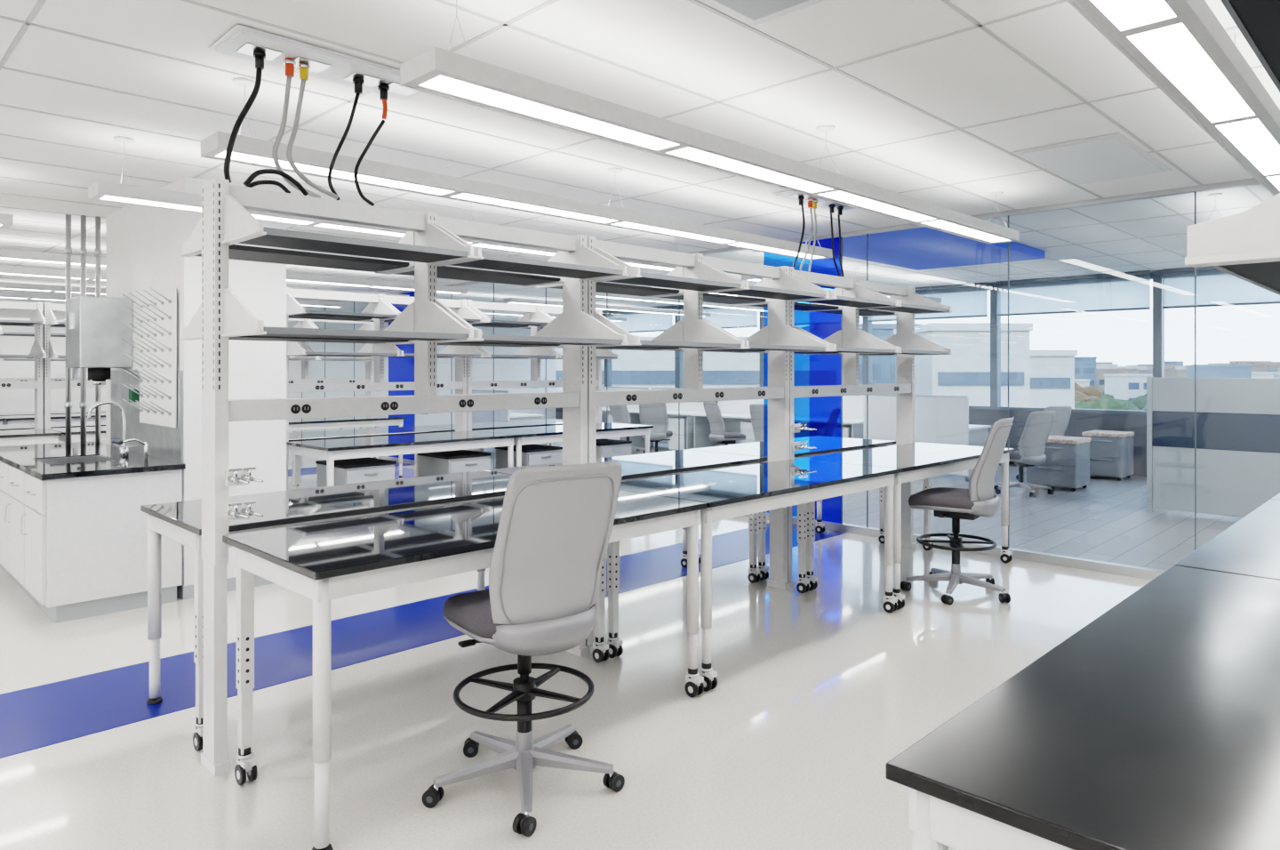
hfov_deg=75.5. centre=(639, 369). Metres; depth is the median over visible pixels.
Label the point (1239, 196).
ceiling
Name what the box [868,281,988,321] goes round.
roller shade
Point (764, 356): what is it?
trim
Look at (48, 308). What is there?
shelving unit
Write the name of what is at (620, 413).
office chair
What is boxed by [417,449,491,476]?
base cabinet
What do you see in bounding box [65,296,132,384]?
water heater
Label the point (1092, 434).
cushion
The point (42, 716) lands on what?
floor
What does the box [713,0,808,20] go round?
grille
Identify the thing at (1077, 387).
tree
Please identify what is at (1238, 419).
wall
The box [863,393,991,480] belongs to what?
partition
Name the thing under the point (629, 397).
outlet
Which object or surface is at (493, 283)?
trim
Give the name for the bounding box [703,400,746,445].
office chair
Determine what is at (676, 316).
trim
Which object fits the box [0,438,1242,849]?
floor
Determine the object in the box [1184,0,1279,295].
shelving unit
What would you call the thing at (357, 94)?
power cable
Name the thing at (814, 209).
power cable
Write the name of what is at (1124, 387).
building
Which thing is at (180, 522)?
lab table
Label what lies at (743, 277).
pendant light
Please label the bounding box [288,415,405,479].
lab table
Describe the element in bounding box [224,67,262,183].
power cable
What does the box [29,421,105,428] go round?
lab table
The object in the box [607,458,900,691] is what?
lab table
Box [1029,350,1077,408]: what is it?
building
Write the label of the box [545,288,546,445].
trim
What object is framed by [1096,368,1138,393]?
building
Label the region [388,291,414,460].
wall
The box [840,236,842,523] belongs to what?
trim
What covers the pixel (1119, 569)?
baseboard
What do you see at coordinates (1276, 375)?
building
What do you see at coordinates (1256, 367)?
building
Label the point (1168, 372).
building
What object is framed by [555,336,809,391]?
building
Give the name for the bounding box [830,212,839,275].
power cable
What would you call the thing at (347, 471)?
base cabinet
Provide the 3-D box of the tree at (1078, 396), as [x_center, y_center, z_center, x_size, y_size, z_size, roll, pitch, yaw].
[69.558,9.579,129.164,8.575,12.933,8.976,0,0,45]
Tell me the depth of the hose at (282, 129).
3.38 m
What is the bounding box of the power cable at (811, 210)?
[800,207,813,270]
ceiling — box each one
[0,0,1279,301]
[350,184,1273,311]
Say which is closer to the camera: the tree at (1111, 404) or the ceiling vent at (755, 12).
the ceiling vent at (755, 12)
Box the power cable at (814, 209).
[808,208,816,271]
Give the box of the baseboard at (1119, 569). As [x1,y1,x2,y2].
[373,456,1165,579]
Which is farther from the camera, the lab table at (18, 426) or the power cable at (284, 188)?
the lab table at (18, 426)
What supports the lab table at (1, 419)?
on the floor at (817, 690)
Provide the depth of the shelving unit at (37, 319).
8.87 m
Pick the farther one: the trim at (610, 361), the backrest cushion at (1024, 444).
the trim at (610, 361)
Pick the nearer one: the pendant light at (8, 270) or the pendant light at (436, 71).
the pendant light at (436, 71)
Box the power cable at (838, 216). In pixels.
[837,214,844,276]
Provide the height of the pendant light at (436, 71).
0.350 m
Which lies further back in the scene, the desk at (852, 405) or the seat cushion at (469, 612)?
the desk at (852, 405)
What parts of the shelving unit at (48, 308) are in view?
post, shelf, power rail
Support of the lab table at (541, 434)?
on the floor at (817, 690)
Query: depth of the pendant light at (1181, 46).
2.66 m
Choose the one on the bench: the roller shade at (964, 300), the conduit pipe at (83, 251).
the conduit pipe at (83, 251)
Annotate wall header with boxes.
[601,269,1162,316]
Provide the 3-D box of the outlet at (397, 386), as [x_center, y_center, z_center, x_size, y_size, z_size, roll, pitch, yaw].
[-2.342,0.160,8.057,0.005,0.038,0.082,0,0,45]
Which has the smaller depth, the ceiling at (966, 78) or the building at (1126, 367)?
the ceiling at (966, 78)
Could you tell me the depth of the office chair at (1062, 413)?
11.46 m
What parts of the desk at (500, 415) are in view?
leg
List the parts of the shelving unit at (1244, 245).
shelf, shelf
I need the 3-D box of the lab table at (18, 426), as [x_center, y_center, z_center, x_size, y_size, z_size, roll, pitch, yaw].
[-7.501,1.088,8.655,0.820,0.914,1.895,0,0,45]
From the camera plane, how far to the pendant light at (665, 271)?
11.84 m
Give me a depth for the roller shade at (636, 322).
18.93 m
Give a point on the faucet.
(124, 447)
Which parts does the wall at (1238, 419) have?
post, panel, panel, band panel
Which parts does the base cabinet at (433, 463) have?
drawer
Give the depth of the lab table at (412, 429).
8.32 m
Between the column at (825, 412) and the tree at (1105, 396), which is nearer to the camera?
the column at (825, 412)
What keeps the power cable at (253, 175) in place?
on the shelving unit at (431, 242)
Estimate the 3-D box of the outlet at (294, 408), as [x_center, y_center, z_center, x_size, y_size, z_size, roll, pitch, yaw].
[-1.387,0.160,3.384,0.005,0.038,0.082,0,0,45]
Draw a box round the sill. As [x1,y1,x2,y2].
[555,400,1146,477]
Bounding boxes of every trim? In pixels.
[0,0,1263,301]
[288,462,411,476]
[302,178,1260,306]
[324,307,325,431]
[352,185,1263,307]
[353,301,354,429]
[451,294,452,423]
[493,282,494,469]
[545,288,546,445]
[604,313,612,386]
[606,293,607,422]
[674,308,683,388]
[678,299,679,449]
[760,311,767,386]
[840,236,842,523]
[862,308,871,383]
[866,233,868,527]
[968,405,1146,414]
[990,286,1000,406]
[1008,215,1008,548]
[1152,274,1164,377]
[1194,191,1196,550]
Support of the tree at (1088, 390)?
on the ground
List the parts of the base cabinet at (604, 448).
drawer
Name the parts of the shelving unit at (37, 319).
shelf, shelf, power rail, shelf, shelf, post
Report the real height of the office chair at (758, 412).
1.045 m
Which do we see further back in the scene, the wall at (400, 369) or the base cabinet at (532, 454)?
the wall at (400, 369)
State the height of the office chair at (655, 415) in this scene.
1.045 m
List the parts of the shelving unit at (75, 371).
shelf, shelf, shelf, shelf, power rail, post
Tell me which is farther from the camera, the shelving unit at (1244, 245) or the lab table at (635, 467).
the lab table at (635, 467)
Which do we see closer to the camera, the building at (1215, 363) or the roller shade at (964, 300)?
the roller shade at (964, 300)
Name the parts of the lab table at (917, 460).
leg, leg, leg, leg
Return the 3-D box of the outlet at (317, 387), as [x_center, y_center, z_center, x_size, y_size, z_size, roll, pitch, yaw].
[-2.902,0.160,7.492,0.005,0.038,0.082,0,0,45]
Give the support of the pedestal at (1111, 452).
on the floor at (817, 690)
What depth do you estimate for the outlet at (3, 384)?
8.68 m
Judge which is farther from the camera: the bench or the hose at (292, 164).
the bench
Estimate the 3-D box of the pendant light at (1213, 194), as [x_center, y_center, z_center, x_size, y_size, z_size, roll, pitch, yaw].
[6.291,-1.250,8.350,0.220,0.350,4.920,0,0,45]
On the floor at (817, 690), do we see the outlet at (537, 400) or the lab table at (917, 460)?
the lab table at (917, 460)
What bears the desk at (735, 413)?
on the floor at (817, 690)
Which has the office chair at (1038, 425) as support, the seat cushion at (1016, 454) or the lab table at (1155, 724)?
the seat cushion at (1016, 454)
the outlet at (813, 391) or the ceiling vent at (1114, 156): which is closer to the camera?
the ceiling vent at (1114, 156)
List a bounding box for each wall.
[0,289,555,446]
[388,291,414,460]
[1146,376,1279,517]
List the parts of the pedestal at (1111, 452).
drawer, drawer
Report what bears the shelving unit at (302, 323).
on the floor at (817, 690)
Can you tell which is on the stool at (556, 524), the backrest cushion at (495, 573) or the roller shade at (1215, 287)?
the backrest cushion at (495, 573)
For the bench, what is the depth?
5.27 m
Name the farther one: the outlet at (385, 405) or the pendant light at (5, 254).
the pendant light at (5, 254)
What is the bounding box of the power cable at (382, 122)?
[353,120,384,206]
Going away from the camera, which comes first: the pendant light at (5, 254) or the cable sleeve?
the cable sleeve
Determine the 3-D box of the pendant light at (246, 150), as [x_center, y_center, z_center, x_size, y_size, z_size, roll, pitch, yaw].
[-0.163,-1.130,5.380,0.220,0.350,4.920,0,0,45]
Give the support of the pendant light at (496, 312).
hanging from the ceiling at (1239, 196)
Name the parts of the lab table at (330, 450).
leg, leg, leg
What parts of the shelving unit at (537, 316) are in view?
post, shelf, shelf, shelf, shelf, power rail, post, shelf, post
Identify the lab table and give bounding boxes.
[0,409,105,415]
[0,412,105,446]
[0,417,4,446]
[0,424,34,445]
[0,428,62,446]
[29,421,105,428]
[47,425,105,442]
[140,470,511,751]
[222,489,707,849]
[286,430,517,489]
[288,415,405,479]
[288,425,455,477]
[423,418,562,445]
[471,422,653,466]
[484,449,767,583]
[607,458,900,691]
[685,435,895,580]
[793,441,1014,609]
[885,565,1279,849]
[1174,499,1279,580]
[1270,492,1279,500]
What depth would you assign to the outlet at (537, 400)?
4.27 m
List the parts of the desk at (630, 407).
drawer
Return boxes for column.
[105,176,286,585]
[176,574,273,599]
[809,237,840,523]
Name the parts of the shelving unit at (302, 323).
shelf, post, power rail, shelf, shelf, post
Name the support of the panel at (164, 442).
attached to the wall column at (144, 245)
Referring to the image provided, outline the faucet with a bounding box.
[87,400,136,456]
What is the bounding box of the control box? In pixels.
[128,388,139,402]
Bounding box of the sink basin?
[33,455,115,464]
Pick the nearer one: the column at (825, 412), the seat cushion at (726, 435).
the column at (825, 412)
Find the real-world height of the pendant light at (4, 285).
0.350 m
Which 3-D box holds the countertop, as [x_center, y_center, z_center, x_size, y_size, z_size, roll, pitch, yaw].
[-4.175,0.642,6.089,2.460,0.034,0.785,0,0,45]
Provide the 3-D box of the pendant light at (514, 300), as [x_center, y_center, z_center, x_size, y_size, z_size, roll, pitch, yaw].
[-0.392,-1.250,14.960,0.220,0.350,4.920,0,0,45]
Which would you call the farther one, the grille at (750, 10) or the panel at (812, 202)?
the panel at (812, 202)
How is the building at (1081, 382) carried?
on the ground
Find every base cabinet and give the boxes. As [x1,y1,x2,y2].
[315,456,395,487]
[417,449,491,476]
[494,443,562,468]
[595,438,631,458]
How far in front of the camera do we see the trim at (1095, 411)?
12.56 m
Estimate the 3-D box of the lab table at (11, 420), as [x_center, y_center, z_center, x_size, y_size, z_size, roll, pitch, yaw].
[-7.843,1.088,11.680,0.820,0.914,1.895,0,0,45]
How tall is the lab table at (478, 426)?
0.914 m
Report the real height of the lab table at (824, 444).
0.914 m
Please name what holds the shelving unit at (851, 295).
on the floor at (817, 690)
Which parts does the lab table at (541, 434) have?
leg, leg, leg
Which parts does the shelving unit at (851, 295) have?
post, shelf, shelf, shelf, post, power rail, shelf, shelf, shelf, post, shelf, shelf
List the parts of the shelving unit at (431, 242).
post, shelf, shelf, shelf, shelf, power rail, post, shelf, shelf, shelf, shelf, post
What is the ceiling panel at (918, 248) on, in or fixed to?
attached to the column at (825, 412)
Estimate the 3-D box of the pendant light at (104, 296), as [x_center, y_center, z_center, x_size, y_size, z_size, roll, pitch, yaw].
[-8.514,-1.130,13.149,0.220,0.350,4.920,0,0,45]
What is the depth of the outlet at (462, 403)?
3.95 m
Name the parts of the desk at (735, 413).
leg, drawer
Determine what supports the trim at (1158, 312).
attached to the wall header
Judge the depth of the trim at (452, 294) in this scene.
12.71 m
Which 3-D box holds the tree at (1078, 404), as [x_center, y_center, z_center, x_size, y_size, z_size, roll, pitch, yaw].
[55.143,9.910,103.270,7.506,12.271,7.775,0,0,45]
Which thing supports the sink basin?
in the bench
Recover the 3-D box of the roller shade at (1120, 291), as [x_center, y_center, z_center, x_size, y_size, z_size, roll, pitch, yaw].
[6.526,-1.145,12.576,2.150,0.560,0.070,0,0,45]
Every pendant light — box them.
[0,213,13,229]
[0,248,467,294]
[0,265,409,296]
[0,281,345,308]
[0,291,78,301]
[0,296,104,303]
[88,136,678,271]
[200,77,832,260]
[286,248,660,287]
[400,0,1019,244]
[448,298,626,321]
[503,288,710,316]
[595,292,767,311]
[664,271,809,303]
[741,250,941,303]
[1065,0,1279,196]
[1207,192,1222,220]
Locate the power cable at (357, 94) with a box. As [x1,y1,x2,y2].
[328,92,359,200]
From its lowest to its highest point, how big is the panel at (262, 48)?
0.090 m
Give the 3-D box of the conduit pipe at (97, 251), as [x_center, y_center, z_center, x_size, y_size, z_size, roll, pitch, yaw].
[-4.620,-0.341,7.046,0.054,1.930,0.054,0,0,45]
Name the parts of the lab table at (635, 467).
leg, leg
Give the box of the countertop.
[0,440,185,479]
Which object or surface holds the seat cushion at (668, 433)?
on the office chair at (655, 415)
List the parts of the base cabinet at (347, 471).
drawer, handle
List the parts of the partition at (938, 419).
leg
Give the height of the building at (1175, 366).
17.603 m
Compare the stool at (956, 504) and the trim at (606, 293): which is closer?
the stool at (956, 504)
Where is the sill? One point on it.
(1079, 422)
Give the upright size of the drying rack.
0.953 m
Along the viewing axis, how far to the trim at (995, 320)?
13.43 m
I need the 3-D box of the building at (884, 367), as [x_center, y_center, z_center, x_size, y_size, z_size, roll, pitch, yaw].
[22.100,5.795,85.000,10.300,20.500,10.300,0,0,0]
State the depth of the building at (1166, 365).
347.76 m
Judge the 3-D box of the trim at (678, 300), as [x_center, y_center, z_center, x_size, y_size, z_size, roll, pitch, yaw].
[0.444,0.100,9.407,0.008,2.750,0.012,0,0,45]
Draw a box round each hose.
[272,74,320,198]
[286,79,338,199]
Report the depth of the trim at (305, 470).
12.64 m
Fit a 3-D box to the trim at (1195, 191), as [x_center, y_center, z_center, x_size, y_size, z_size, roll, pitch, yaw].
[3.974,0.100,5.915,0.008,2.750,0.012,0,0,45]
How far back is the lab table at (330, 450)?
7.29 m
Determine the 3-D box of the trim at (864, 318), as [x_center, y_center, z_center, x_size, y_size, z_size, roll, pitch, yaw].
[4.154,-0.355,15.105,0.110,2.000,0.160,0,0,45]
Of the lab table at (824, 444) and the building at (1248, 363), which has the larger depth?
the building at (1248, 363)
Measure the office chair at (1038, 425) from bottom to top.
1.045 m
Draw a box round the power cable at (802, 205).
[792,204,805,268]
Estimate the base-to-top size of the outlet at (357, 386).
0.038 m
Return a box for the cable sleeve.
[381,98,387,119]
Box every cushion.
[443,589,596,639]
[488,509,502,591]
[664,430,672,436]
[723,432,746,439]
[908,487,974,509]
[968,421,996,498]
[1008,450,1023,459]
[1018,413,1030,454]
[1046,435,1090,444]
[1081,430,1134,438]
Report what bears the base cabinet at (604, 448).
on the floor at (817, 690)
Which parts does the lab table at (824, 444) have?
leg, leg, leg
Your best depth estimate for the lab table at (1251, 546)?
2.90 m
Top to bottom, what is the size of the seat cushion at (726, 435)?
0.109 m
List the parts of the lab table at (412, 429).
leg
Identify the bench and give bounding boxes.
[0,400,185,623]
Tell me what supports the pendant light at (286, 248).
hanging from the ceiling at (966, 78)
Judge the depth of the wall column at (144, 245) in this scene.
5.90 m
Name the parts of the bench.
drawer, door, handle, drawer, door, handle, drawer, door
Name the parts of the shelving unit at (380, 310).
post, shelf, shelf, shelf, shelf, power rail, post, shelf, shelf, shelf, post, shelf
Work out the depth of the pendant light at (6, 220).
5.45 m
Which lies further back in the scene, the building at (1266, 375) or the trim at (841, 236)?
the building at (1266, 375)
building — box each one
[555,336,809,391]
[800,323,921,383]
[893,322,1032,407]
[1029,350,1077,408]
[1074,356,1096,386]
[1074,379,1090,387]
[1096,361,1112,363]
[1096,363,1118,368]
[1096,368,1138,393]
[1104,374,1152,400]
[1117,366,1146,368]
[1137,363,1175,368]
[1137,368,1185,377]
[1164,360,1183,367]
[1174,365,1185,368]
[1184,364,1252,377]
[1208,362,1236,364]
[1229,360,1271,364]
[1247,361,1279,364]
[1251,363,1279,372]
[1251,372,1273,378]
[1272,372,1279,378]
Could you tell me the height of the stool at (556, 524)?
1.225 m
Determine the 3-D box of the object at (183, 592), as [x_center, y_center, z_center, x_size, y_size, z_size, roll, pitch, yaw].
[-3.560,1.500,6.532,2.070,0.090,0.700,0,0,45]
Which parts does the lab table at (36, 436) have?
leg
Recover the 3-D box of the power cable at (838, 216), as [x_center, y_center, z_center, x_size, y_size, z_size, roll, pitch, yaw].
[1.577,-0.975,6.491,0.016,0.482,0.082,0,0,45]
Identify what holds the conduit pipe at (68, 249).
on the bench
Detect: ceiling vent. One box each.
[703,0,824,25]
[1012,132,1172,184]
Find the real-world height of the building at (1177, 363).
20.398 m
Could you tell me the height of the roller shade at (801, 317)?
0.560 m
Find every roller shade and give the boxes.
[605,305,673,332]
[677,304,757,328]
[763,310,860,326]
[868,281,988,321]
[996,270,1150,316]
[1161,266,1279,308]
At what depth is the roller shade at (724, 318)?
17.18 m
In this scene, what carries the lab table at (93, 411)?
on the floor at (817, 690)
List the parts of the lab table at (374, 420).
leg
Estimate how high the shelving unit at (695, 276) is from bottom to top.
2.275 m
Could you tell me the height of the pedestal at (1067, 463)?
0.660 m
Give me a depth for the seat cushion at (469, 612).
2.91 m
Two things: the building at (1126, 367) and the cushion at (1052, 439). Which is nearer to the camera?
the cushion at (1052, 439)
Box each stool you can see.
[421,460,624,836]
[900,416,1014,605]
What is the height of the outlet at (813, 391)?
0.038 m
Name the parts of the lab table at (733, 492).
leg, leg, leg, leg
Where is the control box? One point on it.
(132, 396)
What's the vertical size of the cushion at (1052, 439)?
0.058 m
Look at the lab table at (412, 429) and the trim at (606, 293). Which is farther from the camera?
the trim at (606, 293)
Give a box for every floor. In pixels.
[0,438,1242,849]
[0,522,846,758]
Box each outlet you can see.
[1,383,10,386]
[290,404,311,413]
[315,384,324,389]
[356,384,365,388]
[381,401,398,410]
[395,384,403,388]
[458,399,473,407]
[534,397,547,404]
[626,394,636,400]
[672,392,682,399]
[715,392,723,397]
[758,390,765,396]
[811,389,818,393]
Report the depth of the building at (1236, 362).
410.47 m
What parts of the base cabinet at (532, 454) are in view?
drawer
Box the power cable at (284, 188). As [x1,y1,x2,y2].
[248,179,290,193]
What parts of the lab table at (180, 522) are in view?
leg, leg, leg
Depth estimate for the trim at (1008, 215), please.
6.83 m
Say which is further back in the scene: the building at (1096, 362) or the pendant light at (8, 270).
the building at (1096, 362)
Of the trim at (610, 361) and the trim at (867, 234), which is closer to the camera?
the trim at (867, 234)
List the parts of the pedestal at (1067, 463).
handle, drawer, drawer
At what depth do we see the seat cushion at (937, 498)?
5.62 m
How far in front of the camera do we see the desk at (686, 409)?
15.45 m
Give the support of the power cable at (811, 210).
hanging from the panel at (812, 202)
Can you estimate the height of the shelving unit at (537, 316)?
2.275 m
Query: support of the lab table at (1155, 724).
on the floor at (817, 690)
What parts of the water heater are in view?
label plate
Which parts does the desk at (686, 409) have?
leg, drawer, leg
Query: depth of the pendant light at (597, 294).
13.14 m
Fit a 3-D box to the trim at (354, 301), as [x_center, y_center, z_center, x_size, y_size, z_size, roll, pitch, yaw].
[-5.172,0.100,14.963,0.008,2.750,0.012,0,0,45]
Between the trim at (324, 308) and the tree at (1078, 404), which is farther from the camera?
the tree at (1078, 404)
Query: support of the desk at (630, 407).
on the floor at (817, 690)
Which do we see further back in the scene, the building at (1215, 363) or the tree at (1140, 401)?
the building at (1215, 363)
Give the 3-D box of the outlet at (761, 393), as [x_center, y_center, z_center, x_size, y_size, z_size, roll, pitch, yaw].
[0.828,0.160,5.624,0.005,0.038,0.082,0,0,45]
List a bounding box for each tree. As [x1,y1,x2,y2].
[1074,382,1081,391]
[1074,390,1103,401]
[1074,400,1090,408]
[1078,385,1103,397]
[1084,398,1140,410]
[1098,393,1114,399]
[1130,393,1146,409]
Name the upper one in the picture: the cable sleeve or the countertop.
the cable sleeve
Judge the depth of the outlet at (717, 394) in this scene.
5.31 m
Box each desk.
[472,389,543,452]
[601,386,650,440]
[628,387,705,450]
[690,399,767,447]
[793,394,863,439]
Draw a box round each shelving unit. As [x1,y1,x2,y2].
[0,300,47,444]
[0,317,92,381]
[42,302,105,428]
[180,177,628,775]
[286,287,484,490]
[288,318,374,457]
[452,299,620,450]
[536,235,829,654]
[736,266,951,588]
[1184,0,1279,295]
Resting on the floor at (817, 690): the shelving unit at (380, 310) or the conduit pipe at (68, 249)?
the shelving unit at (380, 310)
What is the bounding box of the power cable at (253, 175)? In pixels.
[243,168,308,195]
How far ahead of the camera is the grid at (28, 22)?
4.18 m
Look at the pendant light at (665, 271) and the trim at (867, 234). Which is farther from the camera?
the pendant light at (665, 271)
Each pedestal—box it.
[1026,435,1090,491]
[1081,430,1134,480]
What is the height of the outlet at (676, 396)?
0.038 m
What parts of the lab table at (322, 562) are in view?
leg, leg, leg, leg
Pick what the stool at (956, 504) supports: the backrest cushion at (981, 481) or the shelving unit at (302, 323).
the backrest cushion at (981, 481)
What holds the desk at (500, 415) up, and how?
on the floor at (817, 690)
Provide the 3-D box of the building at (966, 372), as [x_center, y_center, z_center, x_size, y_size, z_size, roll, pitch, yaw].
[23.100,6.445,60.000,6.900,19.200,8.300,0,0,0]
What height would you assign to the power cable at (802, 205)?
0.483 m
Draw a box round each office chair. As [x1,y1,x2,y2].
[608,404,645,453]
[639,403,672,452]
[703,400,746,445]
[749,403,767,441]
[993,410,1055,496]
[1016,406,1071,479]
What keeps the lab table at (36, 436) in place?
on the floor at (817, 690)
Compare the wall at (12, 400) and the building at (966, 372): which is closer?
the wall at (12, 400)
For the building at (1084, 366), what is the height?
19.600 m
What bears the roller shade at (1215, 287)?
hanging from the ceiling at (1239, 196)
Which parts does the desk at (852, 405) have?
drawer, leg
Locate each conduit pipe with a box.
[64,214,71,444]
[79,215,87,443]
[94,216,101,443]
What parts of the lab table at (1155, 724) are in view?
leg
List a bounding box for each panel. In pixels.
[110,370,183,462]
[208,24,422,100]
[772,190,855,215]
[801,226,1044,270]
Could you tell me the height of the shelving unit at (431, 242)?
2.275 m
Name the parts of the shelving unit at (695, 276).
post, shelf, shelf, shelf, shelf, power rail, post, shelf, shelf, shelf, post, shelf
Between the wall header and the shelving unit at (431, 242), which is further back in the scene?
the wall header
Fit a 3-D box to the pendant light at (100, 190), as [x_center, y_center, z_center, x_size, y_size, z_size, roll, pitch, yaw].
[-1.286,-1.130,6.308,0.220,0.350,4.920,0,0,45]
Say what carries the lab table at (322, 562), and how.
on the floor at (817, 690)
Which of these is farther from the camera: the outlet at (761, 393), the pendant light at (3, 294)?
the pendant light at (3, 294)
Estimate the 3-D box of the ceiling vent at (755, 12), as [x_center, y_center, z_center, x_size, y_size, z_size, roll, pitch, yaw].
[0.424,-1.296,2.704,0.570,0.012,0.600,0,0,45]
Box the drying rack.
[122,287,176,427]
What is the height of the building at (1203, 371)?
17.080 m

